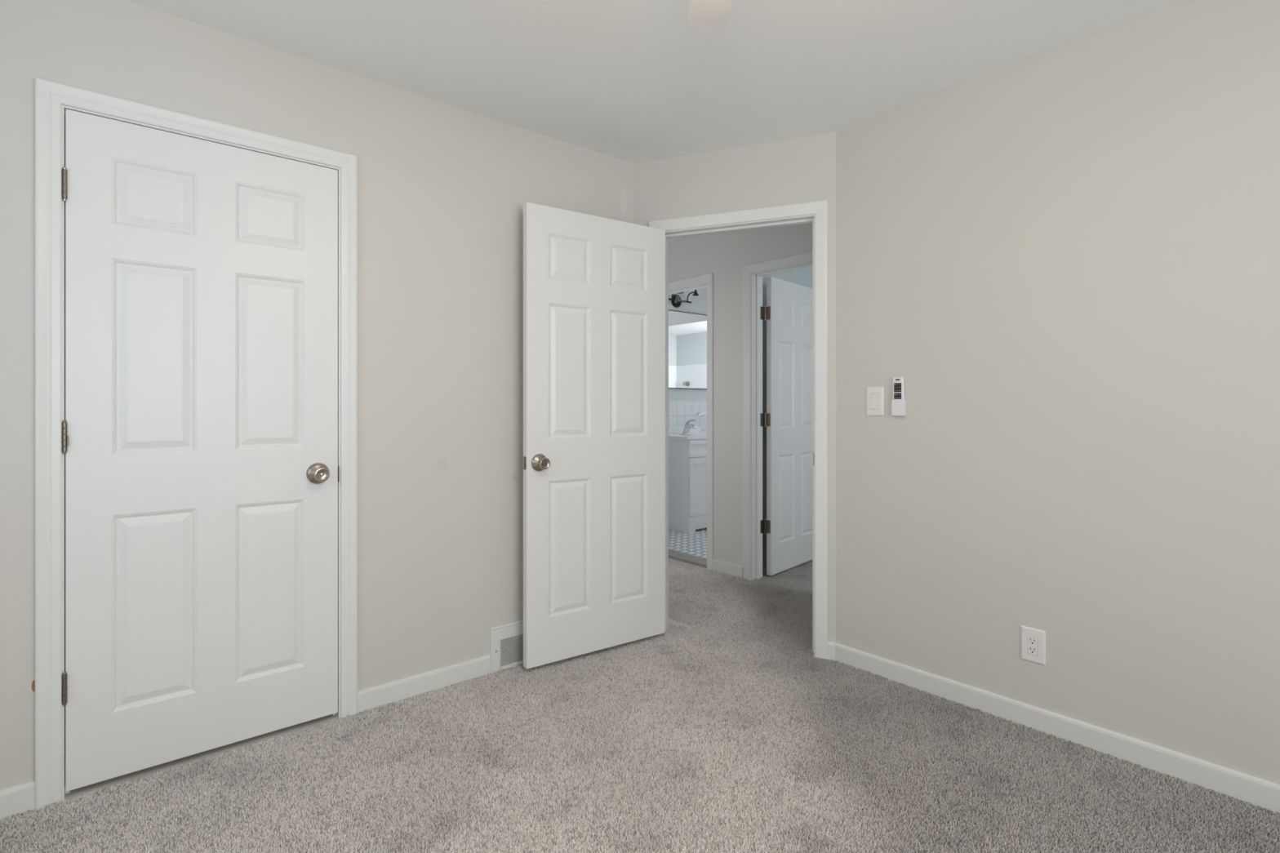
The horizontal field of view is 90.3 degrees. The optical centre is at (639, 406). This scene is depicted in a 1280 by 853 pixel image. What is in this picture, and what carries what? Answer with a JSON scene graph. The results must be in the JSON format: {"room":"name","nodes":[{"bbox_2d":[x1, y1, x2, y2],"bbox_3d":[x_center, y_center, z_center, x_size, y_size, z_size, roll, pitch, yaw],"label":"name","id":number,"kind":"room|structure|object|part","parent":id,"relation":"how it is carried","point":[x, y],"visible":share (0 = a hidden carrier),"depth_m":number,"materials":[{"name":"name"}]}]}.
{"room":"empty bedroom","nodes":[
{"label":"empty bedroom","id":0,"kind":"room"},
{"bbox_2d":[0,0,633,790],"bbox_3d":[-1.216,-0.042,2.389,3.130,2.447,0.116,0,0,-40],"label":"wall","id":1,"kind":"structure","parent":0,"point":[443,188],"depth_m":2.52,"materials":[{"name":"beige paint"}]},
{"bbox_2d":[35,77,357,809],"bbox_3d":[-1.452,0.109,2.175,0.890,2.122,0.135,0,0,-40],"label":"door frame","id":2,"kind":"structure","parent":1,"relation":"attached to","point":[52,99],"depth_m":1.89,"materials":[{"name":"white wood"}]},
{"bbox_3d":[-1.139,0.253,2.396,0.002,0.060,0.034,0,0,-40],"label":"strike plate","id":3,"kind":"part","parent":2,"relation":"part of","materials":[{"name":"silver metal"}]},
{"bbox_2d":[62,109,337,791],"bbox_3d":[-1.415,0.131,2.126,0.766,2.032,0.097,0,0,-40],"label":"door","id":4,"kind":"structure","parent":1,"relation":"in","point":[200,425],"depth_m":2.10,"materials":[{"name":"white paint"}]},
{"bbox_3d":[-1.557,-0.666,2.045,0.215,0.207,0.035,0,0,-40],"label":"panel","id":5,"kind":"part","parent":4,"relation":"part of","materials":[{"name":"white paint"}]},
{"bbox_3d":[-1.557,-0.154,2.045,0.215,0.606,0.035,0,0,-40],"label":"panel","id":6,"kind":"part","parent":4,"relation":"part of","materials":[{"name":"white paint"}]},
{"bbox_3d":[-1.557,0.640,2.045,0.215,0.609,0.035,0,0,-40],"label":"panel","id":7,"kind":"part","parent":4,"relation":"part of","materials":[{"name":"white paint"}]},
{"bbox_3d":[-1.311,-0.666,2.255,0.215,0.207,0.035,0,0,-40],"label":"panel","id":8,"kind":"part","parent":4,"relation":"part of","materials":[{"name":"white paint"}]},
{"bbox_3d":[-1.311,-0.154,2.255,0.215,0.606,0.035,0,0,-40],"label":"panel","id":9,"kind":"part","parent":4,"relation":"part of","materials":[{"name":"white paint"}]},
{"bbox_3d":[-1.311,0.640,2.255,0.215,0.609,0.035,0,0,-40],"label":"panel","id":10,"kind":"part","parent":4,"relation":"part of","materials":[{"name":"white paint"}]},
{"bbox_2d":[0,654,490,820],"bbox_3d":[-1.164,1.129,2.349,2.958,0.083,0.013,0,0,-40],"label":"baseboard","id":11,"kind":"structure","parent":1,"relation":"attached to","point":[20,798],"depth_m":2.52,"materials":[{"name":"white paint"}]},
{"bbox_2d":[489,619,523,673],"bbox_3d":[-0.500,1.071,2.913,0.405,0.202,0.017,0,0,-40],"label":"air vent","id":12,"kind":"object","parent":1,"relation":"in","point":[506,641],"visible":0.37,"depth_m":2.83,"materials":[{"name":"white metal"}]},
{"bbox_2d":[0,527,1279,852],"bbox_3d":[1.254,1.184,2.583,7.400,0.054,7.005,0,0,-40],"label":"floor","id":13,"kind":"structure","parent":0,"point":[73,793],"depth_m":2.03,"materials":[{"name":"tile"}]},
{"bbox_2d":[0,558,1279,852],"bbox_3d":[0.401,1.165,2.903,5.295,0.010,4.020,0,0,-40],"label":"carpet","id":14,"kind":"structure","parent":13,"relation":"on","point":[701,590],"depth_m":1.99,"materials":[{"name":"grey carpet"}]},
{"bbox_2d":[668,438,706,533],"bbox_3d":[0.525,0.730,6.167,0.610,0.854,0.468,0,0,-40],"label":"vanity cabinet","id":15,"kind":"object","parent":13,"relation":"on","point":[687,459],"visible":0.43,"depth_m":5.88,"materials":[{"name":"white paint"}]},
{"bbox_2d":[668,426,706,439],"bbox_3d":[0.524,0.303,6.168,0.634,0.200,0.466,0,0,-40],"label":"sink","id":16,"kind":"object","parent":15,"relation":"in","point":[674,433],"visible":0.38,"depth_m":6.27,"materials":[{"name":"white ceramic"}]},
{"bbox_2d":[680,419,696,435],"bbox_3d":[0.485,0.202,6.233,0.150,0.152,0.182,0,0,-40],"label":"faucet","id":17,"kind":"object","parent":16,"relation":"on","point":[686,427],"visible":1,"depth_m":6.23,"materials":[{"name":"silver metal"}]},
{"bbox_3d":[0.485,0.224,6.233,0.068,0.107,0.182,0,0,-40],"label":"spout","id":18,"kind":"part","parent":17,"relation":"part of","materials":[{"name":"silver metal"}]},
{"bbox_3d":[0.491,0.176,6.226,0.049,0.102,0.144,0,0,-40],"label":"lever","id":19,"kind":"part","parent":17,"relation":"part of","materials":[{"name":"silver metal"}]},
{"bbox_2d":[677,434,706,435],"bbox_3d":[0.539,0.339,6.151,0.430,0.128,0.250,0,0,-40],"label":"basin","id":20,"kind":"object","parent":16,"relation":"in","point":[677,434],"depth_m":6.27,"materials":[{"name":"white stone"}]},
{"bbox_3d":[0.671,1.084,5.996,0.610,0.147,0.016,0,0,-40],"label":"toe rail","id":21,"kind":"part","parent":15,"relation":"part of","materials":[{"name":"white paint"}]},
{"bbox_3d":[0.671,0.389,5.996,0.586,0.158,0.018,0,0,-40],"label":"drawer","id":22,"kind":"part","parent":15,"relation":"part of","materials":[{"name":"white paint"}]},
{"bbox_3d":[0.559,0.741,5.900,0.292,0.535,0.018,0,0,-40],"label":"door","id":23,"kind":"part","parent":15,"relation":"part of","materials":[{"name":"white paint"}]},
{"bbox_3d":[0.668,0.389,5.999,0.506,0.076,0.008,0,0,-40],"label":"beaded panel","id":24,"kind":"part","parent":15,"relation":"part of","materials":[{"name":"white paint"}]},
{"bbox_3d":[0.556,0.741,5.904,0.186,0.427,0.008,0,0,-40],"label":"beaded panel","id":25,"kind":"part","parent":15,"relation":"part of","materials":[{"name":"white paint"}]},
{"bbox_2d":[125,0,1187,241],"bbox_3d":[1.190,-1.306,2.658,7.400,0.080,7.200,0,0,-40],"label":"ceiling","id":26,"kind":"structure","parent":0,"point":[628,81],"depth_m":2.26,"materials":[{"name":"white paint"}]},
{"bbox_2d":[687,0,732,28],"bbox_3d":[0.174,-1.064,1.091,1.263,0.404,1.246,0,0,-40],"label":"ceiling fan","id":27,"kind":"object","parent":26,"relation":"hanging from","point":[701,13],"visible":1,"depth_m":1.72,"materials":[{"name":"white"}]},
{"bbox_2d":[668,287,706,401],"bbox_3d":[0.519,-0.042,6.548,2.610,2.447,0.100,0,0,-40],"label":"wall","id":28,"kind":"structure","parent":0,"point":[699,305],"depth_m":6.48,"materials":[{"name":"white paint"}]},
{"bbox_2d":[668,288,698,307],"bbox_3d":[0.436,-1.076,6.255,0.342,0.181,0.238,0,0,-40],"label":"vanity light","id":29,"kind":"object","parent":28,"relation":"attached to","point":[676,300],"visible":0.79,"depth_m":6.31,"materials":[{"name":"black metal"}]},
{"bbox_2d":[668,426,700,434],"bbox_3d":[0.377,0.239,6.340,0.634,0.072,0.012,0,0,-40],"label":"backsplash","id":30,"kind":"structure","parent":28,"relation":"attached to","point":[672,430],"depth_m":6.36,"materials":[{"name":"white tile"}]},
{"bbox_2d":[668,310,706,389],"bbox_3d":[0.398,-0.565,6.367,0.930,0.772,0.018,0,0,-40],"label":"bathroom mirror","id":31,"kind":"object","parent":28,"relation":"attached to","point":[687,331],"visible":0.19,"depth_m":6.43,"materials":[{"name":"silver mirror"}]},
{"bbox_2d":[668,400,706,433],"bbox_3d":[0.560,0.554,6.512,2.394,1.214,0.008,0,0,-40],"label":"wall tile","id":32,"kind":"structure","parent":28,"relation":"attached to","point":[679,412],"depth_m":6.43,"materials":[{"name":"white tile"}]},
{"bbox_2d":[697,410,706,417],"bbox_3d":[0.620,0.076,6.516,0.126,0.068,0.063,0,0,-40],"label":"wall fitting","id":33,"kind":"object","parent":32,"relation":"attached to","point":[700,413],"visible":1,"depth_m":6.52,"materials":[{"name":"white ceramic"}]},
{"bbox_2d":[633,131,835,642],"bbox_3d":[0.457,-0.042,3.178,1.016,2.447,0.116,0,0,23],"label":"wall","id":34,"kind":"structure","parent":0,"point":[799,170],"depth_m":3.06,"materials":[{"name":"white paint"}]},
{"bbox_2d":[521,201,665,669],"bbox_3d":[-0.194,0.126,3.004,0.784,2.032,0.158,0,0,-36],"label":"door","id":35,"kind":"structure","parent":34,"relation":"in","point":[593,463],"depth_m":2.96,"materials":[{"name":"white paint"}]},
{"bbox_3d":[-0.503,0.248,2.781,0.002,0.057,0.024,0,0,-36],"label":"latch plate","id":36,"kind":"part","parent":35,"relation":"part of","materials":[{"name":"silver metal"}]},
{"bbox_3d":[-0.329,-0.670,2.907,0.218,0.207,0.035,0,0,-36],"label":"panel","id":37,"kind":"part","parent":35,"relation":"part of","materials":[{"name":"white paint"}]},
{"bbox_3d":[-0.329,-0.159,2.907,0.218,0.606,0.035,0,0,-36],"label":"panel","id":38,"kind":"part","parent":35,"relation":"part of","materials":[{"name":"white paint"}]},
{"bbox_3d":[-0.329,0.636,2.907,0.218,0.609,0.035,0,0,-36],"label":"panel","id":39,"kind":"part","parent":35,"relation":"part of","materials":[{"name":"white paint"}]},
{"bbox_3d":[-0.063,-0.670,3.097,0.218,0.207,0.035,0,0,-36],"label":"panel","id":40,"kind":"part","parent":35,"relation":"part of","materials":[{"name":"white paint"}]},
{"bbox_3d":[-0.063,-0.159,3.097,0.218,0.606,0.035,0,0,-36],"label":"panel","id":41,"kind":"part","parent":35,"relation":"part of","materials":[{"name":"white paint"}]},
{"bbox_3d":[-0.063,0.636,3.097,0.218,0.609,0.035,0,0,-36],"label":"panel","id":42,"kind":"part","parent":35,"relation":"part of","materials":[{"name":"white paint"}]},
{"bbox_2d":[648,200,827,659],"bbox_3d":[0.478,0.109,3.161,0.890,2.122,0.131,0,0,23],"label":"door frame","id":43,"kind":"structure","parent":34,"relation":"attached to","point":[815,213],"depth_m":2.96,"materials":[{"name":"white wood"}]},
{"bbox_2d":[826,641,835,661],"bbox_3d":[0.436,1.129,3.117,1.002,0.083,0.013,0,0,23],"label":"baseboard","id":44,"kind":"structure","parent":34,"relation":"attached to","point":[830,646],"depth_m":2.92,"materials":[{"name":"white paint"}]},
{"bbox_2d":[668,222,812,566],"bbox_3d":[1.268,-0.042,3.749,0.116,2.447,4.360,0,0,-40],"label":"wall","id":45,"kind":"structure","parent":0,"point":[724,255],"depth_m":4.41,"materials":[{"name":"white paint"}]},
{"bbox_2d":[668,549,706,568],"bbox_3d":[0.321,1.165,4.908,0.150,0.032,0.708,0,0,-40],"label":"threshold","id":46,"kind":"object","parent":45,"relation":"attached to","point":[682,557],"depth_m":4.83,"materials":[{"name":"white wood"}]},
{"bbox_2d":[668,272,713,569],"bbox_3d":[0.291,0.109,4.883,0.131,2.122,0.834,0,0,-40],"label":"door frame","id":47,"kind":"structure","parent":45,"relation":"attached to","point":[703,281],"depth_m":4.55,"materials":[{"name":"white wood"}]},
{"bbox_2d":[711,559,743,577],"bbox_3d":[0.607,1.129,4.424,0.013,0.083,0.280,0,0,-40],"label":"baseboard","id":48,"kind":"structure","parent":45,"relation":"attached to","point":[737,571],"depth_m":4.41,"materials":[{"name":"white paint"}]},
{"bbox_2d":[743,251,812,580],"bbox_3d":[1.038,0.109,4.008,0.131,2.122,0.898,0,0,-40],"label":"door frame","id":49,"kind":"structure","parent":45,"relation":"attached to","point":[753,273],"depth_m":4.28,"materials":[{"name":"white wood"}]},
{"bbox_2d":[760,276,812,575],"bbox_3d":[1.107,0.133,4.609,0.060,2.032,0.808,0,0,42],"label":"door","id":50,"kind":"structure","parent":45,"relation":"in","point":[788,312],"depth_m":4.51,"materials":[{"name":"white paint"}]},
{"bbox_3d":[1.021,-0.663,4.494,0.035,0.207,0.218,0,0,42],"label":"panel","id":51,"kind":"part","parent":50,"relation":"part of","materials":[{"name":"white paint"}]},
{"bbox_3d":[1.021,-0.152,4.494,0.035,0.606,0.218,0,0,42],"label":"panel","id":52,"kind":"part","parent":50,"relation":"part of","materials":[{"name":"white paint"}]},
{"bbox_3d":[1.021,0.643,4.494,0.035,0.609,0.218,0,0,42],"label":"panel","id":53,"kind":"part","parent":50,"relation":"part of","materials":[{"name":"white paint"}]},
{"bbox_3d":[1.238,-0.663,4.738,0.035,0.207,0.218,0,0,42],"label":"panel","id":54,"kind":"part","parent":50,"relation":"part of","materials":[{"name":"white paint"}]},
{"bbox_3d":[1.238,-0.152,4.738,0.035,0.606,0.218,0,0,42],"label":"panel","id":55,"kind":"part","parent":50,"relation":"part of","materials":[{"name":"white paint"}]},
{"bbox_3d":[1.238,0.643,4.738,0.035,0.609,0.218,0,0,42],"label":"panel","id":56,"kind":"part","parent":50,"relation":"part of","materials":[{"name":"white paint"}]},
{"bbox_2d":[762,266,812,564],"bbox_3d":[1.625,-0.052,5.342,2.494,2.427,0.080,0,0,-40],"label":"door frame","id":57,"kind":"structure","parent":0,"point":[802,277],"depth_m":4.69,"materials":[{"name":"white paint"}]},
{"bbox_2d":[835,0,1279,784],"bbox_3d":[2.177,-0.042,1.523,0.116,2.447,3.792,0,0,-40],"label":"wall","id":58,"kind":"structure","parent":0,"point":[1066,260],"depth_m":2.20,"materials":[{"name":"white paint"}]},
{"bbox_2d":[866,386,884,415],"bbox_3d":[1.024,-0.022,2.777,0.010,0.126,0.079,0,0,-40],"label":"light switch","id":59,"kind":"object","parent":58,"relation":"attached to","point":[875,395],"visible":1,"depth_m":2.77,"materials":[{"name":"white plastic"}]},
{"bbox_2d":[891,400,905,415],"bbox_3d":[1.092,-0.015,2.687,0.022,0.108,0.050,0,0,-40],"label":"remote holder","id":60,"kind":"object","parent":58,"relation":"attached to","point":[898,406],"visible":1,"depth_m":2.68,"materials":[{"name":"white plastic"}]},
{"bbox_2d":[893,377,904,399],"bbox_3d":[1.091,-0.044,2.686,0.016,0.157,0.046,0,0,-40],"label":"remote control","id":61,"kind":"object","parent":60,"relation":"in","point":[898,382],"visible":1,"depth_m":2.68,"materials":[{"name":"white plastic"}]},
{"bbox_2d":[1021,625,1045,665],"bbox_3d":[1.425,0.867,2.308,0.008,0.122,0.079,0,0,-40],"label":"power outlet","id":62,"kind":"object","parent":58,"relation":"attached to","point":[1033,640],"visible":1,"depth_m":2.30,"materials":[{"name":"white plastic"}]},
{"bbox_2d":[1027,635,1037,656],"bbox_3d":[1.425,0.867,2.308,0.007,0.066,0.032,0,0,-40],"label":"receptacle","id":63,"kind":"object","parent":62,"relation":"attached to","point":[1032,639],"depth_m":2.31,"materials":[{"name":"white plastic"}]},
{"bbox_2d":[835,643,1279,813],"bbox_3d":[2.097,1.129,1.517,0.013,0.083,3.688,0,0,-40],"label":"baseboard","id":64,"kind":"structure","parent":58,"relation":"attached to","point":[1259,792],"depth_m":2.19,"materials":[{"name":"white paint"}]}
]}

